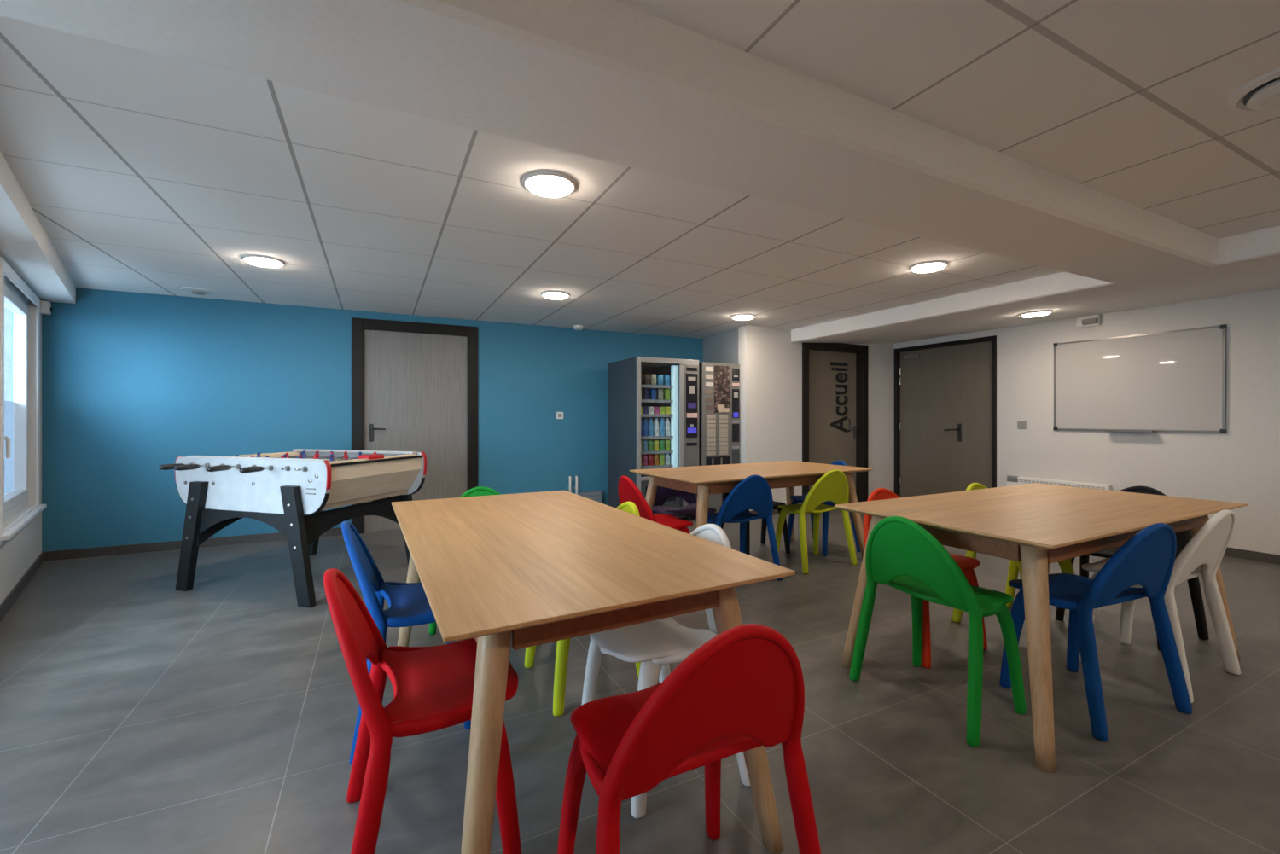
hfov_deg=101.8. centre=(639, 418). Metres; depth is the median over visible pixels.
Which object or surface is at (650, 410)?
snack box
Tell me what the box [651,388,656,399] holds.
snack bag
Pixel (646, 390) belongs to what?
snack bag
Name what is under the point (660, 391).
snack bag
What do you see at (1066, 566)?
plastic chair
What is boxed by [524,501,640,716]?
plastic chair
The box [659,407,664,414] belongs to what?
snack box
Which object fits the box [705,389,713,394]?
picture
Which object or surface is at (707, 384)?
picture
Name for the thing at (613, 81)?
beam
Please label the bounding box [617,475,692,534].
plastic chair
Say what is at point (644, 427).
water bottle
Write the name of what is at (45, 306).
sensor
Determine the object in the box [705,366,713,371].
picture
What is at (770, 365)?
wall
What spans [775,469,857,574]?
plastic chair
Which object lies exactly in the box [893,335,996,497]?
door
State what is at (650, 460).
drink bottle
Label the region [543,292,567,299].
diffuser
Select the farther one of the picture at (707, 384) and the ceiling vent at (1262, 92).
the picture at (707, 384)
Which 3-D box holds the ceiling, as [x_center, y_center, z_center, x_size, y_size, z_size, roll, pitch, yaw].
[0.931,-1.130,2.373,9.600,0.100,9.000,0,0,-27]
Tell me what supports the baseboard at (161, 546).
attached to the wall at (133, 384)
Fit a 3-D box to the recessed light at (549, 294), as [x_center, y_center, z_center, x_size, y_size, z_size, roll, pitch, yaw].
[-0.735,-1.065,4.532,0.244,0.030,0.244,0,0,-27]
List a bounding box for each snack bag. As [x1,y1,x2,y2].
[641,374,644,384]
[641,389,644,399]
[644,373,648,384]
[644,388,648,399]
[648,374,651,384]
[648,389,651,399]
[651,373,656,384]
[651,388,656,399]
[657,374,663,384]
[657,389,663,399]
[664,374,669,385]
[664,389,669,400]
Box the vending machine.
[607,356,698,520]
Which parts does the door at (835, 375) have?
handle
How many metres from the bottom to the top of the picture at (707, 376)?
0.050 m
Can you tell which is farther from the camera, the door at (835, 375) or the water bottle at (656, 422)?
the door at (835, 375)
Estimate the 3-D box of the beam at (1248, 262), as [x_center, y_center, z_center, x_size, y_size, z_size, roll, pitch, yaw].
[4.358,-1.002,3.462,1.860,0.155,7.460,0,0,-27]
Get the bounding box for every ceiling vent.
[180,286,215,295]
[1227,67,1279,111]
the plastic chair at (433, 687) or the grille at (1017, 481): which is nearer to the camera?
the plastic chair at (433, 687)
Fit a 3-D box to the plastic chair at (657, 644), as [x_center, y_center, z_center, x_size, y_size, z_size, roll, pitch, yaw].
[0.069,0.774,1.804,0.478,0.771,0.551,0,0,-27]
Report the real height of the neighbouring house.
5.000 m
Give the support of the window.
in the wall at (18, 554)
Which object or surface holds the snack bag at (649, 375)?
on the vending machine
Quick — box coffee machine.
[698,361,739,512]
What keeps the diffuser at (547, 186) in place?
attached to the recessed light at (547, 183)
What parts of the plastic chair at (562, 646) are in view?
leg, leg, backrest, leg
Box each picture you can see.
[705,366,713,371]
[705,374,713,378]
[705,382,713,386]
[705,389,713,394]
[705,397,713,401]
[705,405,713,409]
[714,365,730,413]
[717,404,729,412]
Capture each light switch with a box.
[556,412,563,418]
[1018,421,1026,429]
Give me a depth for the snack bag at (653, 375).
5.73 m
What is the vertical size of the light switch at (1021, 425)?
0.085 m
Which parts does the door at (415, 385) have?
handle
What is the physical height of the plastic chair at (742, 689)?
0.771 m
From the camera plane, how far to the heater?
5.43 m
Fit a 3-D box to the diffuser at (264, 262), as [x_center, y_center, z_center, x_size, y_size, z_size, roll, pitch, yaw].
[-2.572,-1.063,3.557,0.206,0.027,0.206,0,0,-27]
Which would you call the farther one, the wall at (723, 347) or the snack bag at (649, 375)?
the wall at (723, 347)
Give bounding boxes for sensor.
[40,300,52,314]
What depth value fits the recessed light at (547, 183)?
2.35 m
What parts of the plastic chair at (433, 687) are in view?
backrest, leg, leg, rail, rail, seat, leg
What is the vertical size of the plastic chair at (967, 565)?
0.771 m
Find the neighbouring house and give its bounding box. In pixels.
[4,306,11,401]
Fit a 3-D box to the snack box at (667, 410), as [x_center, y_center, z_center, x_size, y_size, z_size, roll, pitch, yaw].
[0.308,-0.083,5.822,0.056,0.085,0.040,0,0,-27]
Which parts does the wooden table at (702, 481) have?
leg, leg, leg, leg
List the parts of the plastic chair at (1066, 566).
leg, backrest, leg, leg, leg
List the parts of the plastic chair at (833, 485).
leg, rail, leg, seat, leg, backrest, leg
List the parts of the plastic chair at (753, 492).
rail, seat, leg, backrest, leg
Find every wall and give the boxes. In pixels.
[0,256,41,605]
[11,287,703,552]
[703,327,738,364]
[738,325,893,511]
[893,288,1279,555]
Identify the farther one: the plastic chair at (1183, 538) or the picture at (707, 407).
the picture at (707, 407)
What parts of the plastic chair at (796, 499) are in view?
leg, seat, leg, leg, backrest, leg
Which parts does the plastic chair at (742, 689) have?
leg, rail, leg, seat, backrest, leg, leg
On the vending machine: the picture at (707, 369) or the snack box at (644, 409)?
the snack box at (644, 409)
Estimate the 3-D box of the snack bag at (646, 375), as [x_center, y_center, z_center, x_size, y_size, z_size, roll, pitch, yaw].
[0.070,-0.422,5.702,0.060,0.125,0.045,0,0,-27]
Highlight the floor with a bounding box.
[0,509,1279,853]
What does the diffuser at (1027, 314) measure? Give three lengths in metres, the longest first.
0.206 x 0.206 x 0.027 m
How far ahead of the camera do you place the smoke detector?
6.05 m
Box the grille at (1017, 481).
[1007,478,1105,489]
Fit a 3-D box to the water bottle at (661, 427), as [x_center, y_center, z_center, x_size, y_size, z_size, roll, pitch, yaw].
[0.244,0.100,5.790,0.062,0.201,0.062,0,0,-27]
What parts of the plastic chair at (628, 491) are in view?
backrest, seat, rail, leg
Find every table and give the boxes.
[158,448,426,608]
[391,490,795,853]
[628,460,872,558]
[834,482,1248,773]
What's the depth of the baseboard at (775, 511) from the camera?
6.24 m
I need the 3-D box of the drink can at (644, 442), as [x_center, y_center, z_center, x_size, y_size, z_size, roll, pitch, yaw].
[0.054,0.302,5.694,0.058,0.115,0.058,0,0,-27]
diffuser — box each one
[244,257,281,267]
[526,175,571,197]
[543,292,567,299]
[733,315,753,319]
[912,262,945,273]
[1022,312,1049,317]
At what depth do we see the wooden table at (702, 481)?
3.99 m
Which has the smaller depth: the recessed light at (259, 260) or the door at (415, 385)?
the recessed light at (259, 260)
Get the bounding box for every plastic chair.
[323,568,521,853]
[341,520,471,765]
[428,486,501,644]
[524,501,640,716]
[557,623,820,853]
[581,523,750,818]
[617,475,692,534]
[651,485,716,517]
[707,474,782,581]
[721,493,790,554]
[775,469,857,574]
[787,460,860,556]
[849,516,1026,747]
[863,488,987,669]
[951,482,1074,622]
[999,523,1192,741]
[1055,485,1209,651]
[1079,509,1240,703]
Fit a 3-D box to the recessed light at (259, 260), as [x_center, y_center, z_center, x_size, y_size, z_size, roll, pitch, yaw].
[-2.572,-1.065,3.557,0.244,0.030,0.244,0,0,-27]
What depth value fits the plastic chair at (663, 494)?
4.29 m
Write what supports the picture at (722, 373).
on the coffee machine
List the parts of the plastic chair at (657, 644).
leg, leg, seat, leg, rail, backrest, leg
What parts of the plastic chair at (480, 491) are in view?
leg, backrest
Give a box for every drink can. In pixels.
[642,440,647,451]
[647,440,653,451]
[653,440,658,450]
[659,440,664,450]
[664,440,669,450]
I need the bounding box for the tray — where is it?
[1104,429,1155,432]
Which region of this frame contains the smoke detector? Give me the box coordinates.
[573,325,583,330]
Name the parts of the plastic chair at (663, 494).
rail, backrest, seat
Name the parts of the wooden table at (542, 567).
leg, leg, leg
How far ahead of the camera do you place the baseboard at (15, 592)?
3.43 m
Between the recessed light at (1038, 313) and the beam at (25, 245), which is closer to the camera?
the beam at (25, 245)
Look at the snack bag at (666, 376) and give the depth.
5.81 m
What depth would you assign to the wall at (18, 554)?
3.94 m
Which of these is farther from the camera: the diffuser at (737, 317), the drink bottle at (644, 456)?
the drink bottle at (644, 456)
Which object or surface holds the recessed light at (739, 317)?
in the ceiling
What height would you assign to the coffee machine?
1.795 m
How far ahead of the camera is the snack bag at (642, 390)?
5.76 m
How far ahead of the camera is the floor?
1.93 m
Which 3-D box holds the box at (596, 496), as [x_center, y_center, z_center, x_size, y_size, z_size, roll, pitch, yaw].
[-0.601,1.015,6.302,0.280,0.250,0.104,0,0,-27]
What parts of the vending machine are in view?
panel, control door, lock plate, black panel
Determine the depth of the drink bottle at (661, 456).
5.77 m
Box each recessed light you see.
[241,254,285,267]
[522,170,575,197]
[541,290,570,299]
[731,314,755,319]
[908,260,948,273]
[1019,310,1052,317]
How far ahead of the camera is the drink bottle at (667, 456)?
5.80 m
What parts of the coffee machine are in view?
black panel, black panel, black panel, black panel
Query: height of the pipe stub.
0.467 m
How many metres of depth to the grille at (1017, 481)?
5.40 m
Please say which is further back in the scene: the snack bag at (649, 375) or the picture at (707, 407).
the picture at (707, 407)
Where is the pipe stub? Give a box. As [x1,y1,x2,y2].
[567,476,578,494]
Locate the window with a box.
[0,256,46,545]
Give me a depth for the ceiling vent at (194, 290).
4.36 m
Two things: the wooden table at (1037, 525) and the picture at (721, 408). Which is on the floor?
the wooden table at (1037, 525)
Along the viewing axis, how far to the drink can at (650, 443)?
5.70 m
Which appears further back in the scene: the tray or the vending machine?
the vending machine
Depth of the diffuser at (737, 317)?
5.46 m
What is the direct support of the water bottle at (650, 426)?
on the vending machine
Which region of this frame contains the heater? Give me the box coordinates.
[1006,475,1112,490]
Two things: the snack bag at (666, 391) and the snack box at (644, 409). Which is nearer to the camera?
the snack box at (644, 409)
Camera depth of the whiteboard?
4.83 m
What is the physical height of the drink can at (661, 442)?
0.115 m
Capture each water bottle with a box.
[641,418,647,436]
[647,418,653,436]
[653,418,658,436]
[658,418,664,436]
[664,418,669,436]
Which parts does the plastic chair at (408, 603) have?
backrest, leg, leg, rail, seat, rail, leg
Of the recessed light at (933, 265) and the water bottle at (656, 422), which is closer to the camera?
the recessed light at (933, 265)
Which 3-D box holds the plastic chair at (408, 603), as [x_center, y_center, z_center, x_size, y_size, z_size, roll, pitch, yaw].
[-0.908,0.774,2.062,0.478,0.771,0.551,0,0,-27]
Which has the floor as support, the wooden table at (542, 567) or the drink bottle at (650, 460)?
the wooden table at (542, 567)
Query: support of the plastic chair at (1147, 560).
on the floor
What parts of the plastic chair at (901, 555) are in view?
leg, leg, backrest, seat, leg, rail, leg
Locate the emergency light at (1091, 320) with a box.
[1076,314,1100,327]
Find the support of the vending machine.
on the floor
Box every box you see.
[578,490,602,503]
[642,407,647,413]
[647,407,653,413]
[653,407,659,414]
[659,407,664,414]
[664,407,670,414]
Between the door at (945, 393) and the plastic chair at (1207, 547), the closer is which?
the plastic chair at (1207, 547)
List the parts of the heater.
control panel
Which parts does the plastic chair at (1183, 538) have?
leg, leg, seat, backrest, leg, leg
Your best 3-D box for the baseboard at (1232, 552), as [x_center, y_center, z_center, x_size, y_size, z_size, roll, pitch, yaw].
[5.487,1.123,3.275,0.012,0.075,6.110,0,0,-27]
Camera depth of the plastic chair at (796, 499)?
4.50 m
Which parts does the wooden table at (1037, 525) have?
leg, leg, leg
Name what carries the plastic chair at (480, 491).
on the floor
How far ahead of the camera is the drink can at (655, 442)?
5.74 m
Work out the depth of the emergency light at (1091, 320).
5.17 m
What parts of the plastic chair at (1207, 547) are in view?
leg, leg, seat, leg, backrest, leg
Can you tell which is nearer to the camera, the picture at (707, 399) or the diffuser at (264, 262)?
the diffuser at (264, 262)
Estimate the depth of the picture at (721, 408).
6.03 m
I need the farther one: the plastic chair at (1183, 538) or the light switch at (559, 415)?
the light switch at (559, 415)
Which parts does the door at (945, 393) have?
handle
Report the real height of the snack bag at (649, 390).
0.125 m
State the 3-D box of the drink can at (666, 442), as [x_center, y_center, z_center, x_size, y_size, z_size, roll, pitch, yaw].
[0.308,0.302,5.822,0.058,0.115,0.058,0,0,-27]
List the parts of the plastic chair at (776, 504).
backrest, leg, leg, seat, leg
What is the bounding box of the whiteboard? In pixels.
[1053,324,1226,433]
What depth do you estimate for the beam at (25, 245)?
2.95 m
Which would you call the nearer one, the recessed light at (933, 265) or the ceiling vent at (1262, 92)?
the ceiling vent at (1262, 92)
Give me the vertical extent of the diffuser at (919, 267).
0.027 m
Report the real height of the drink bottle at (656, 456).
0.139 m
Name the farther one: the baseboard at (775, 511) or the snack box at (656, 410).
the baseboard at (775, 511)
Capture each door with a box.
[351,317,477,533]
[802,342,868,502]
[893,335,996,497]
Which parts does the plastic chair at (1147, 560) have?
leg, rail, leg, seat, leg, backrest, rail, leg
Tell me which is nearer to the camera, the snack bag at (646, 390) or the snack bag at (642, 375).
the snack bag at (646, 390)
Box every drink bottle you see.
[642,453,647,465]
[647,453,653,465]
[653,453,658,465]
[659,453,664,465]
[664,453,669,465]
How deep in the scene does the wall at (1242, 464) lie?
4.65 m
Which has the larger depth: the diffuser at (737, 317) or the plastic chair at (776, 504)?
the diffuser at (737, 317)
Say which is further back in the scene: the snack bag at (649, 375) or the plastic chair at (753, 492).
the snack bag at (649, 375)
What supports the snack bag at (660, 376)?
on the vending machine
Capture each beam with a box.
[0,0,1218,285]
[0,150,75,303]
[791,225,1279,343]
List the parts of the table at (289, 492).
handle, handle, leg, handle, handle, panel, rail, rod, rail, rod, rod, leg, rod, rod, leg, rail, panel, rail, moulding, leg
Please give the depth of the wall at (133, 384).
4.78 m
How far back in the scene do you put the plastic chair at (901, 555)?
2.04 m
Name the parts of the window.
handle, frosted pane, frame, sill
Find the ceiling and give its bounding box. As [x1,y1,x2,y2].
[0,0,1279,338]
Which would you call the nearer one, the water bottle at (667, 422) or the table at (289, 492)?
the table at (289, 492)
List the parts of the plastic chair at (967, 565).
backrest, leg, seat, leg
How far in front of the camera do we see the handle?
3.64 m
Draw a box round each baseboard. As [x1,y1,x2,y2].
[0,552,43,621]
[43,527,343,561]
[749,509,779,515]
[1223,546,1279,564]
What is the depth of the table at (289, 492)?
3.44 m

